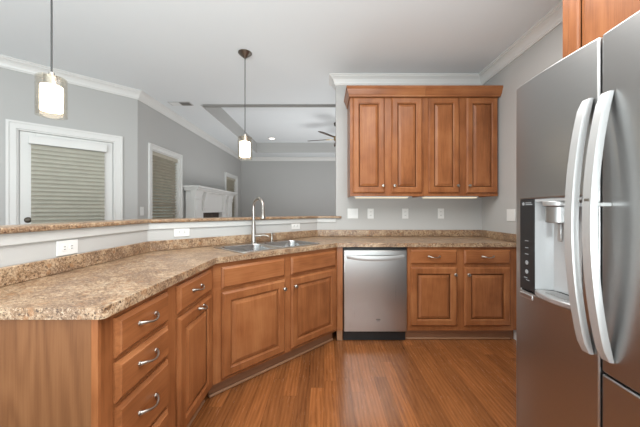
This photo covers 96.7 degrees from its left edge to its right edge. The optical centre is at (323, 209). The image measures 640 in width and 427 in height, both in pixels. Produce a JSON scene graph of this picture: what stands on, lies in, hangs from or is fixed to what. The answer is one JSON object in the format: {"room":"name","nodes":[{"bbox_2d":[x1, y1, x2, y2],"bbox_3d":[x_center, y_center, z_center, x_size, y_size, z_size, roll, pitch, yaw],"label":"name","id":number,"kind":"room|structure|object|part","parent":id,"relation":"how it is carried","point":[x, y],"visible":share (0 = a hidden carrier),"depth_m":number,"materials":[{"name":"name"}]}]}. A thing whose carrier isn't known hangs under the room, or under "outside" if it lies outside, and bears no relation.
{"room":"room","nodes":[
{"label":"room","id":0,"kind":"room"},
{"bbox_2d":[31,144,104,223],"bbox_3d":[-2.848,0.127,3.192,0.613,1.626,0.032,0,0,-45],"label":"blind","id":1,"kind":"object","parent":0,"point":[74,176],"depth_m":3.17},
{"bbox_2d":[0,67,137,225],"bbox_3d":[-3.328,-0.155,2.817,0.121,2.740,2.504,0,0,45],"label":"wall","id":2,"kind":"structure","parent":0,"point":[85,109],"depth_m":3.25,"materials":[{"name":"paint"}]},
{"bbox_2d":[5,119,122,224],"bbox_3d":[-2.882,0.151,3.226,0.969,2.125,0.172,0,0,-45],"label":"door","id":3,"kind":"structure","parent":2,"relation":"in","point":[44,163],"depth_m":3.13,"materials":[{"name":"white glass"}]},
{"bbox_2d":[0,0,562,160],"bbox_3d":[-0.600,-1.473,3.375,6.999,0.103,9.750,0,0,0],"label":"trim","id":4,"kind":"structure","parent":2,"relation":"attached to","point":[553,18],"depth_m":3.21,"materials":[{"name":"white wood"}]},
{"bbox_2d":[0,223,335,267],"bbox_3d":[-0.883,0.655,2.231,0.750,1.120,2.985,0,0,30],"label":"wall","id":5,"kind":"structure","parent":0,"point":[10,255],"depth_m":1.81,"materials":[{"name":"paint"}]},
{"bbox_2d":[56,239,77,256],"bbox_3d":[-1.270,0.186,1.410,0.008,0.072,0.116,0,0,0],"label":"wall outlet","id":6,"kind":"object","parent":5,"relation":"attached to","point":[66,247],"visible":1,"depth_m":1.40,"materials":[{"name":"white plastic"}]},
{"bbox_2d":[61,245,67,250],"bbox_3d":[-1.268,0.186,1.390,0.002,0.033,0.033,0,0,0],"label":"receptacle","id":7,"kind":"object","parent":6,"relation":"attached to","point":[63,247],"depth_m":1.39,"materials":[{"name":"white plastic"}]},
{"bbox_2d":[69,244,74,249],"bbox_3d":[-1.268,0.186,1.430,0.002,0.033,0.033,0,0,0],"label":"receptacle","id":8,"kind":"object","parent":6,"relation":"attached to","point":[71,246],"depth_m":1.43,"materials":[{"name":"white plastic"}]},
{"bbox_2d":[0,218,335,246],"bbox_3d":[-0.838,0.119,2.179,0.632,0.048,2.824,0,0,30],"label":"trim","id":9,"kind":"structure","parent":5,"relation":"attached to","point":[41,236],"depth_m":1.76,"materials":[{"name":"paint"}]},
{"bbox_2d":[0,216,341,233],"bbox_3d":[-0.870,0.081,2.234,0.822,0.026,3.021,0,0,31],"label":"bar ledge","id":10,"kind":"object","parent":5,"relation":"on","point":[4,229],"visible":0.99,"depth_m":1.68,"materials":[{"name":"stone"}]},
{"bbox_2d":[174,228,189,236],"bbox_3d":[-1.107,0.171,2.216,0.116,0.072,0.008,0,0,-45],"label":"wall outlet","id":11,"kind":"object","parent":5,"relation":"attached to","point":[180,232],"visible":1,"depth_m":2.21,"materials":[{"name":"white plastic"}]},
{"bbox_2d":[291,223,299,228],"bbox_3d":[-0.300,0.169,3.023,0.008,0.072,0.116,0,0,45],"label":"wall outlet","id":12,"kind":"object","parent":5,"relation":"attached to","point":[296,225],"visible":1,"depth_m":3.02,"materials":[{"name":"white plastic"}]},
{"bbox_2d":[138,100,240,218],"bbox_3d":[-2.460,-0.155,6.015,0.120,2.740,4.710,0,0,0],"label":"wall","id":13,"kind":"structure","parent":0,"point":[205,164],"depth_m":4.89,"materials":[{"name":"paint"}]},
{"bbox_2d":[140,207,143,215],"bbox_3d":[-2.396,0.015,3.745,0.008,0.116,0.072,0,0,0],"label":"light switch","id":14,"kind":"object","parent":13,"relation":"attached to","point":[141,208],"visible":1,"depth_m":3.73,"materials":[{"name":"white plastic"}]},
{"bbox_2d":[148,143,182,218],"bbox_3d":[-2.435,-0.100,4.325,0.170,1.639,0.950,0,0,0],"label":"window","id":15,"kind":"structure","parent":13,"relation":"in","point":[161,160],"depth_m":4.35,"materials":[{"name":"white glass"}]},
{"bbox_2d":[152,155,176,218],"bbox_3d":[-2.437,-0.081,4.325,0.040,1.400,0.710,0,0,0],"label":"blind","id":16,"kind":"object","parent":15,"relation":"attached to","point":[161,165],"depth_m":4.35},
{"bbox_3d":[-2.435,-0.802,4.325,0.054,0.054,0.716,0,0,0],"label":"blind rail","id":17,"kind":"part","parent":15,"relation":"part of","materials":[{"name":"white plastic"}]},
{"bbox_3d":[-2.460,-0.090,4.325,0.120,1.510,0.750,0,0,0],"label":"frame","id":18,"kind":"part","parent":15,"relation":"part of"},
{"bbox_2d":[225,172,237,216],"bbox_3d":[-2.435,-0.100,7.350,0.170,1.639,1.000,0,0,0],"label":"window","id":19,"kind":"structure","parent":13,"relation":"in","point":[231,181],"depth_m":7.65,"materials":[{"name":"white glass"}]},
{"bbox_2d":[227,179,234,216],"bbox_3d":[-2.437,-0.081,7.350,0.040,1.400,0.760,0,0,0],"label":"blind","id":20,"kind":"object","parent":19,"relation":"attached to","point":[230,182],"depth_m":7.60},
{"bbox_3d":[-2.460,-0.090,7.350,0.120,1.510,0.800,0,0,0],"label":"frame","id":21,"kind":"part","parent":19,"relation":"part of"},
{"bbox_2d":[0,0,561,156],"bbox_3d":[-0.600,-1.665,3.475,7.400,0.340,9.950,0,0,0],"label":"ceiling","id":22,"kind":"structure","parent":0,"point":[167,50],"depth_m":2.62,"materials":[{"name":"paint"}]},
{"bbox_2d":[39,0,62,113],"bbox_3d":[-1.475,-1.016,1.540,0.132,1.018,0.132,0,0,0],"label":"pendant light","id":23,"kind":"object","parent":22,"relation":"hanging from","point":[50,91],"visible":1,"depth_m":1.51,"materials":[{"name":"white glass"}]},
{"bbox_3d":[-1.475,-0.602,1.540,0.095,0.134,0.095,0,0,0],"label":"lamp shade","id":24,"kind":"part","parent":23,"relation":"part of","materials":[{"name":"white glass"}]},
{"bbox_3d":[-1.475,-1.106,1.540,0.008,0.728,0.008,0,0,0],"label":"rod","id":25,"kind":"part","parent":23,"relation":"part of","materials":[{"name":"grey metal"}]},
{"bbox_2d":[168,102,193,105],"bbox_3d":[-2.050,-1.520,4.070,0.310,0.010,0.140,0,0,0],"label":"ceiling vent","id":26,"kind":"object","parent":22,"relation":"in","point":[171,103],"visible":1,"depth_m":4.07,"materials":[{"name":"metal"}]},
{"bbox_2d":[238,49,251,157],"bbox_3d":[-0.766,-1.007,2.760,0.138,1.034,0.138,0,0,0],"label":"pendant light","id":27,"kind":"object","parent":22,"relation":"hanging from","point":[244,143],"visible":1,"depth_m":2.72,"materials":[{"name":"white glass"}]},
{"bbox_3d":[-0.766,-0.589,2.760,0.099,0.142,0.099,0,0,0],"label":"lamp shade","id":28,"kind":"part","parent":27,"relation":"part of","materials":[{"name":"white glass"}]},
{"bbox_3d":[0.225,-1.810,5.840,4.170,0.050,3.540,0,0,0],"label":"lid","id":29,"kind":"part","parent":22,"relation":"part of","materials":[{"name":"paint"}]},
{"bbox_2d":[311,122,335,146],"bbox_3d":[0.297,-1.557,5.902,1.292,0.454,1.236,0,0,0],"label":"ceiling fan","id":30,"kind":"object","parent":22,"relation":"hanging from","point":[334,137],"visible":0.27,"depth_m":5.78,"materials":[{"name":"brown metal"}]},
{"bbox_2d":[241,161,335,216],"bbox_3d":[0.310,-0.155,8.310,5.420,2.740,0.120,0,0,0],"label":"wall","id":31,"kind":"structure","parent":0,"point":[285,188],"depth_m":8.25,"materials":[{"name":"paint"}]},
{"bbox_2d":[190,330,515,426],"bbox_3d":[-0.600,1.245,3.475,7.400,0.060,9.950,0,0,0],"label":"floor","id":32,"kind":"structure","parent":0,"point":[407,382],"depth_m":1.91,"materials":[{"name":"brown wood"}]},
{"bbox_2d":[0,288,167,426],"bbox_3d":[-0.962,0.777,1.086,0.621,0.874,0.398,0,0,0],"label":"base cabinet","id":33,"kind":"object","parent":32,"relation":"on","point":[112,371],"visible":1,"depth_m":0.89,"materials":[{"name":"brown wood"}]},
{"bbox_3d":[-1.000,0.777,0.893,0.546,0.874,0.012,0,0,0],"label":"panel","id":34,"kind":"part","parent":33,"relation":"part of","materials":[{"name":"brown wood"}]},
{"bbox_3d":[-0.694,0.763,1.109,0.020,0.200,0.317,0,0,0],"label":"drawer","id":35,"kind":"part","parent":33,"relation":"part of","materials":[{"name":"brown wood"}]},
{"bbox_3d":[-0.694,0.580,1.109,0.020,0.135,0.317,0,0,0],"label":"drawer","id":36,"kind":"part","parent":33,"relation":"part of","materials":[{"name":"brown wood"}]},
{"bbox_3d":[-0.694,0.429,1.109,0.020,0.134,0.317,0,0,0],"label":"drawer","id":37,"kind":"part","parent":33,"relation":"part of","materials":[{"name":"brown wood"}]},
{"bbox_3d":[-0.669,0.756,1.109,0.035,0.021,0.121,0,0,0],"label":"handle","id":38,"kind":"part","parent":33,"relation":"part of","materials":[{"name":"silver metal"}]},
{"bbox_3d":[-0.669,0.573,1.109,0.035,0.021,0.121,0,0,0],"label":"handle","id":39,"kind":"part","parent":33,"relation":"part of","materials":[{"name":"silver metal"}]},
{"bbox_3d":[-0.669,0.422,1.109,0.035,0.021,0.121,0,0,0],"label":"handle","id":40,"kind":"part","parent":33,"relation":"part of","materials":[{"name":"silver metal"}]},
{"bbox_3d":[-0.694,0.983,1.109,0.020,0.208,0.317,0,0,0],"label":"drawer","id":41,"kind":"part","parent":33,"relation":"part of","materials":[{"name":"brown wood"}]},
{"bbox_2d":[168,265,212,426],"bbox_3d":[-0.962,0.777,1.542,0.621,0.874,0.514,0,0,0],"label":"base cabinet","id":42,"kind":"object","parent":32,"relation":"on","point":[190,300],"visible":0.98,"depth_m":1.46,"materials":[{"name":"brown wood"}]},
{"bbox_3d":[-0.694,0.429,1.550,0.020,0.134,0.398,0,0,0],"label":"drawer","id":43,"kind":"part","parent":42,"relation":"part of","materials":[{"name":"brown wood"}]},
{"bbox_3d":[-0.694,0.804,1.550,0.020,0.572,0.398,0,0,0],"label":"door","id":44,"kind":"part","parent":42,"relation":"part of","materials":[{"name":"brown wood"}]},
{"bbox_3d":[-0.757,1.206,1.542,0.014,0.017,0.514,0,0,0],"label":"shoe moulding","id":45,"kind":"part","parent":42,"relation":"part of","materials":[{"name":"brown wood"}]},
{"bbox_3d":[-0.691,0.804,1.550,0.009,0.441,0.266,0,0,0],"label":"raised panel","id":46,"kind":"part","parent":42,"relation":"part of","materials":[{"name":"brown wood"}]},
{"bbox_3d":[-0.669,0.422,1.542,0.035,0.021,0.121,0,0,0],"label":"handle","id":47,"kind":"part","parent":42,"relation":"part of","materials":[{"name":"silver metal"}]},
{"bbox_3d":[-0.669,0.544,1.592,0.034,0.021,0.077,0,0,0],"label":"handle","id":48,"kind":"part","parent":42,"relation":"part of","materials":[{"name":"silver metal"}]},
{"bbox_2d":[183,185,236,217],"bbox_3d":[-2.240,0.399,5.850,0.280,1.631,2.120,0,0,0],"label":"fireplace","id":49,"kind":"object","parent":32,"relation":"on","point":[201,201],"visible":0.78,"depth_m":5.50,"materials":[{"name":"wood"}]},
{"bbox_2d":[183,185,236,195],"bbox_3d":[-2.240,-0.373,5.850,0.280,0.087,2.120,0,0,0],"label":"mantel shelf","id":50,"kind":"object","parent":49,"relation":"attached to","point":[188,188],"depth_m":5.22,"materials":[{"name":"white wood"}]},
{"bbox_2d":[208,247,336,397],"bbox_3d":[-0.415,0.777,2.419,1.883,0.874,0.571,0,0,-45],"label":"base cabinet","id":51,"kind":"object","parent":32,"relation":"on","point":[269,312],"visible":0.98,"depth_m":2.08,"materials":[{"name":"brown wood"}]},
{"bbox_3d":[-0.479,0.440,2.009,0.505,0.140,0.020,0,0,-45],"label":"false drawer","id":52,"kind":"part","parent":51,"relation":"part of","materials":[{"name":"brown wood"}]},
{"bbox_3d":[-0.479,0.811,2.009,0.505,0.557,0.020,0,0,-45],"label":"door","id":53,"kind":"part","parent":51,"relation":"part of","materials":[{"name":"brown wood"}]},
{"bbox_3d":[-0.477,0.811,2.007,0.374,0.426,0.009,0,0,-45],"label":"raised panel","id":54,"kind":"part","parent":51,"relation":"part of","materials":[{"name":"brown wood"}]},
{"bbox_2d":[0,230,515,319],"bbox_3d":[0.055,0.282,2.367,3.877,0.113,1.605,0,0,-35],"label":"countertop","id":55,"kind":"structure","parent":51,"relation":"on","point":[99,284],"depth_m":1.46,"materials":[{"name":"stone"}]},
{"bbox_2d":[251,197,268,242],"bbox_3d":[-0.578,0.092,2.491,0.171,0.407,0.137,0,0,9],"label":"faucet","id":56,"kind":"object","parent":55,"relation":"on","point":[254,235],"visible":0.95,"depth_m":2.52,"materials":[{"name":"silver metal"}]},
{"bbox_2d":[214,240,319,252],"bbox_3d":[-0.466,0.381,2.424,0.800,0.170,0.481,0,0,-45],"label":"sink","id":57,"kind":"object","parent":55,"relation":"in","point":[278,244],"visible":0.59,"depth_m":2.46,"materials":[{"name":"metal"}]},
{"bbox_3d":[-0.581,0.381,2.264,0.374,0.168,0.366,0,0,45],"label":"bowl","id":58,"kind":"part","parent":57,"relation":"part of","materials":[{"name":"metal"}]},
{"bbox_3d":[-0.305,0.381,2.540,0.366,0.168,0.374,0,0,-45],"label":"bowl","id":59,"kind":"part","parent":57,"relation":"part of","materials":[{"name":"metal"}]},
{"bbox_3d":[-0.329,1.206,2.247,1.163,0.017,0.014,0,0,-45],"label":"shoe moulding","id":60,"kind":"part","parent":51,"relation":"part of","materials":[{"name":"brown wood"}]},
{"bbox_3d":[-0.299,0.427,2.217,1.163,0.174,0.020,0,0,-45],"label":"rail","id":61,"kind":"part","parent":51,"relation":"part of","materials":[{"name":"brown wood"}]},
{"bbox_3d":[-0.076,0.440,2.410,0.512,0.140,0.020,0,0,-45],"label":"false drawer","id":62,"kind":"part","parent":51,"relation":"part of","materials":[{"name":"brown wood"}]},
{"bbox_3d":[-0.076,0.811,2.410,0.512,0.557,0.020,0,0,-45],"label":"door","id":63,"kind":"part","parent":51,"relation":"part of","materials":[{"name":"brown wood"}]},
{"bbox_3d":[-0.074,0.811,2.407,0.381,0.426,0.009,0,0,-45],"label":"raised panel","id":64,"kind":"part","parent":51,"relation":"part of","materials":[{"name":"brown wood"}]},
{"bbox_2d":[336,247,342,339],"bbox_3d":[0.145,0.777,2.660,0.054,0.874,0.079,0,0,0],"label":"strip","id":65,"kind":"object","parent":32,"relation":"on","point":[339,249],"visible":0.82,"depth_m":2.62,"materials":[{"name":"brown wood"}]},
{"bbox_2d":[343,247,406,339],"bbox_3d":[0.469,0.779,2.871,0.582,0.864,0.668,0,0,0],"label":"dishwasher","id":66,"kind":"object","parent":32,"relation":"on","point":[374,278],"visible":0.99,"depth_m":2.59,"materials":[{"name":"silver metal"}]},
{"bbox_3d":[0.469,1.163,2.658,0.576,0.095,0.015,0,0,0],"label":"toe panel","id":67,"kind":"part","parent":66,"relation":"part of","materials":[{"name":"black plastic"}]},
{"bbox_3d":[0.469,0.433,2.568,0.524,0.050,0.060,0,0,0],"label":"handle","id":68,"kind":"part","parent":66,"relation":"part of","materials":[{"name":"metal"}]},
{"bbox_2d":[405,247,515,338],"bbox_3d":[1.284,0.777,2.906,1.035,0.874,0.678,0,0,0],"label":"base cabinet","id":69,"kind":"object","parent":32,"relation":"on","point":[453,292],"visible":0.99,"depth_m":2.60,"materials":[{"name":"brown wood"}]},
{"bbox_3d":[1.008,0.431,2.609,0.427,0.132,0.020,0,0,0],"label":"drawer","id":70,"kind":"part","parent":69,"relation":"part of","materials":[{"name":"brown wood"}]},
{"bbox_3d":[1.008,0.795,2.609,0.427,0.540,0.020,0,0,0],"label":"door","id":71,"kind":"part","parent":69,"relation":"part of","materials":[{"name":"brown wood"}]},
{"bbox_3d":[1.008,0.795,2.606,0.296,0.409,0.009,0,0,0],"label":"raised panel","id":72,"kind":"part","parent":69,"relation":"part of","materials":[{"name":"brown wood"}]},
{"bbox_3d":[1.256,1.206,2.672,0.978,0.017,0.014,0,0,0],"label":"shoe moulding","id":73,"kind":"part","parent":69,"relation":"part of","materials":[{"name":"brown wood"}]},
{"bbox_3d":[1.500,0.431,2.609,0.425,0.132,0.020,0,0,0],"label":"drawer","id":74,"kind":"part","parent":69,"relation":"part of","materials":[{"name":"brown wood"}]},
{"bbox_3d":[1.500,0.795,2.609,0.425,0.540,0.020,0,0,0],"label":"door","id":75,"kind":"part","parent":69,"relation":"part of","materials":[{"name":"brown wood"}]},
{"bbox_3d":[1.500,0.795,2.606,0.294,0.409,0.009,0,0,0],"label":"raised panel","id":76,"kind":"part","parent":69,"relation":"part of","materials":[{"name":"brown wood"}]},
{"bbox_2d":[516,10,639,426],"bbox_3d":[1.297,0.325,0.874,0.959,1.779,0.908,0,0,0],"label":"refrigerator","id":77,"kind":"object","parent":32,"relation":"on","point":[578,119],"visible":1,"depth_m":0.96,"materials":[{"name":"silver metal"}]},
{"bbox_3d":[0.928,0.152,1.247,0.076,0.397,0.089,0,0,0],"label":"control panel","id":78,"kind":"part","parent":77,"relation":"part of","materials":[{"name":"black plastic"}]},
{"bbox_3d":[0.928,0.287,1.127,0.085,1.705,0.402,0,0,0],"label":"freezer door","id":79,"kind":"part","parent":77,"relation":"part of","materials":[{"name":"silver metal"}]},
{"bbox_3d":[0.855,0.053,0.954,0.076,0.847,0.036,0,0,0],"label":"handle","id":80,"kind":"part","parent":77,"relation":"part of","materials":[{"name":"metal"}]},
{"bbox_3d":[0.856,0.051,0.888,0.076,0.837,0.036,0,0,0],"label":"handle","id":81,"kind":"part","parent":77,"relation":"part of","materials":[{"name":"metal"}]},
{"bbox_3d":[0.928,0.834,0.669,0.085,0.613,0.498,0,0,0],"label":"door","id":82,"kind":"part","parent":77,"relation":"part of","materials":[{"name":"silver metal"}]},
{"bbox_3d":[0.928,-0.022,0.669,0.085,1.085,0.498,0,0,0],"label":"fridge door","id":83,"kind":"part","parent":77,"relation":"part of","materials":[{"name":"silver metal"}]},
{"bbox_2d":[336,86,481,229],"bbox_3d":[1.031,-0.155,3.310,1.788,2.740,0.120,0,0,0],"label":"wall","id":84,"kind":"structure","parent":0,"point":[459,213],"depth_m":3.25,"materials":[{"name":"paint"}]},
{"bbox_2d":[0,230,515,286],"bbox_3d":[0.040,0.263,2.461,3.841,0.074,1.487,0,0,-29],"label":"backsplash","id":85,"kind":"structure","parent":84,"relation":"attached to","point":[9,275],"depth_m":2.12,"materials":[{"name":"stone"}]},
{"bbox_2d":[347,209,357,218],"bbox_3d":[0.329,0.041,3.245,0.122,0.116,0.008,0,0,0],"label":"light switch","id":86,"kind":"object","parent":84,"relation":"attached to","point":[351,213],"visible":1,"depth_m":3.24,"materials":[{"name":"white plastic"}]},
{"bbox_2d":[367,209,373,218],"bbox_3d":[0.532,0.041,3.245,0.072,0.116,0.008,0,0,0],"label":"wall outlet","id":87,"kind":"object","parent":84,"relation":"attached to","point":[370,212],"visible":1,"depth_m":3.24,"materials":[{"name":"white plastic"}]},
{"bbox_2d":[344,85,425,196],"bbox_3d":[0.627,-0.699,3.057,0.800,1.112,0.385,0,0,0],"label":"upper cabinet","id":88,"kind":"object","parent":84,"relation":"attached to","point":[385,123],"visible":1,"depth_m":2.91,"materials":[{"name":"brown wood"}]},
{"bbox_3d":[0.459,-0.663,2.911,0.196,0.849,0.009,0,0,0],"label":"raised panel","id":89,"kind":"part","parent":88,"relation":"part of","materials":[{"name":"brown wood"}]},
{"bbox_3d":[0.459,-0.663,2.914,0.327,0.980,0.020,0,0,0],"label":"door","id":90,"kind":"part","parent":88,"relation":"part of","materials":[{"name":"brown wood"}]},
{"bbox_2d":[354,196,408,197],"bbox_3d":[0.610,-0.144,3.030,0.570,0.036,0.090,0,0,0],"label":"light","id":91,"kind":"object","parent":88,"relation":"attached to","point":[354,196],"visible":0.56,"depth_m":2.99,"materials":[{"name":"white plastic"}]},
{"bbox_2d":[355,197,407,197],"bbox_3d":[0.610,-0.130,3.030,0.546,0.008,0.078,0,0,0],"label":"diffuser","id":92,"kind":"object","parent":91,"relation":"attached to","point":[355,197],"depth_m":2.99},
{"bbox_3d":[0.627,-1.205,3.057,0.800,0.100,0.385,0,0,0],"label":"crown moulding","id":93,"kind":"part","parent":88,"relation":"part of","materials":[{"name":"brown wood"}]},
{"bbox_3d":[0.850,-0.663,2.914,0.315,0.980,0.020,0,0,0],"label":"door","id":94,"kind":"part","parent":88,"relation":"part of","materials":[{"name":"brown wood"}]},
{"bbox_3d":[0.850,-0.663,2.911,0.184,0.849,0.009,0,0,0],"label":"raised panel","id":95,"kind":"part","parent":88,"relation":"part of","materials":[{"name":"brown wood"}]},
{"bbox_2d":[402,209,407,218],"bbox_3d":[0.928,0.041,3.245,0.072,0.116,0.008,0,0,0],"label":"wall outlet","id":96,"kind":"object","parent":84,"relation":"attached to","point":[404,211],"visible":1,"depth_m":3.24,"materials":[{"name":"white plastic"}]},
{"bbox_2d":[438,209,443,218],"bbox_3d":[1.335,0.041,3.245,0.072,0.116,0.008,0,0,0],"label":"wall outlet","id":97,"kind":"object","parent":84,"relation":"attached to","point":[440,211],"visible":1,"depth_m":3.24,"materials":[{"name":"white plastic"}]},
{"bbox_2d":[421,85,502,196],"bbox_3d":[1.427,-0.699,3.057,0.800,1.112,0.385,0,0,0],"label":"upper cabinet","id":98,"kind":"object","parent":84,"relation":"attached to","point":[461,121],"visible":0.96,"depth_m":2.91,"materials":[{"name":"brown wood"}]},
{"bbox_3d":[1.228,-0.663,2.914,0.320,0.980,0.020,0,0,0],"label":"door","id":99,"kind":"part","parent":98,"relation":"part of","materials":[{"name":"brown wood"}]},
{"bbox_3d":[1.228,-0.663,2.911,0.189,0.849,0.009,0,0,0],"label":"raised panel","id":100,"kind":"part","parent":98,"relation":"part of","materials":[{"name":"brown wood"}]},
{"bbox_2d":[421,196,477,197],"bbox_3d":[1.335,-0.144,3.030,0.570,0.036,0.090,0,0,0],"label":"light","id":101,"kind":"object","parent":98,"relation":"attached to","point":[423,196],"visible":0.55,"depth_m":2.99,"materials":[{"name":"white plastic"}]},
{"bbox_2d":[423,197,476,197],"bbox_3d":[1.335,-0.130,3.030,0.546,0.008,0.078,0,0,0],"label":"diffuser","id":102,"kind":"object","parent":101,"relation":"attached to","point":[423,197],"depth_m":2.99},
{"bbox_3d":[1.427,-1.205,3.057,0.800,0.100,0.385,0,0,0],"label":"crown moulding","id":103,"kind":"part","parent":98,"relation":"part of","materials":[{"name":"brown wood"}]},
{"bbox_3d":[1.619,-0.663,2.914,0.320,0.980,0.020,0,0,0],"label":"door","id":104,"kind":"part","parent":98,"relation":"part of","materials":[{"name":"brown wood"}]},
{"bbox_3d":[1.619,-0.663,2.911,0.189,0.849,0.009,0,0,0],"label":"raised panel","id":105,"kind":"part","parent":98,"relation":"part of","materials":[{"name":"brown wood"}]},
{"bbox_2d":[482,22,562,233],"bbox_3d":[1.865,-0.155,0.875,0.120,2.740,4.750,0,0,0],"label":"wall","id":106,"kind":"structure","parent":0,"point":[547,51],"depth_m":2.75,"materials":[{"name":"paint"}]},
{"bbox_2d":[507,209,514,220],"bbox_3d":[1.800,0.050,2.742,0.008,0.116,0.122,0,0,0],"label":"light switch","id":107,"kind":"object","parent":106,"relation":"attached to","point":[510,212],"visible":1,"depth_m":2.74,"materials":[{"name":"white plastic"}]},
{"bbox_2d":[563,0,639,57],"bbox_3d":[1.474,-0.965,0.935,0.651,0.700,0.990,0,0,0],"label":"upper cabinet","id":108,"kind":"object","parent":106,"relation":"attached to","point":[584,21],"visible":0.27,"depth_m":1.26,"materials":[{"name":"brown wood"}]},
{"bbox_3d":[1.189,-0.965,1.163,0.020,0.660,0.441,0,0,0],"label":"door","id":109,"kind":"part","parent":108,"relation":"part of","materials":[{"name":"brown wood"}]},
{"bbox_3d":[1.186,-0.965,1.163,0.009,0.529,0.310,0,0,0],"label":"raised panel","id":110,"kind":"part","parent":108,"relation":"part of","materials":[{"name":"brown wood"}]}
]}

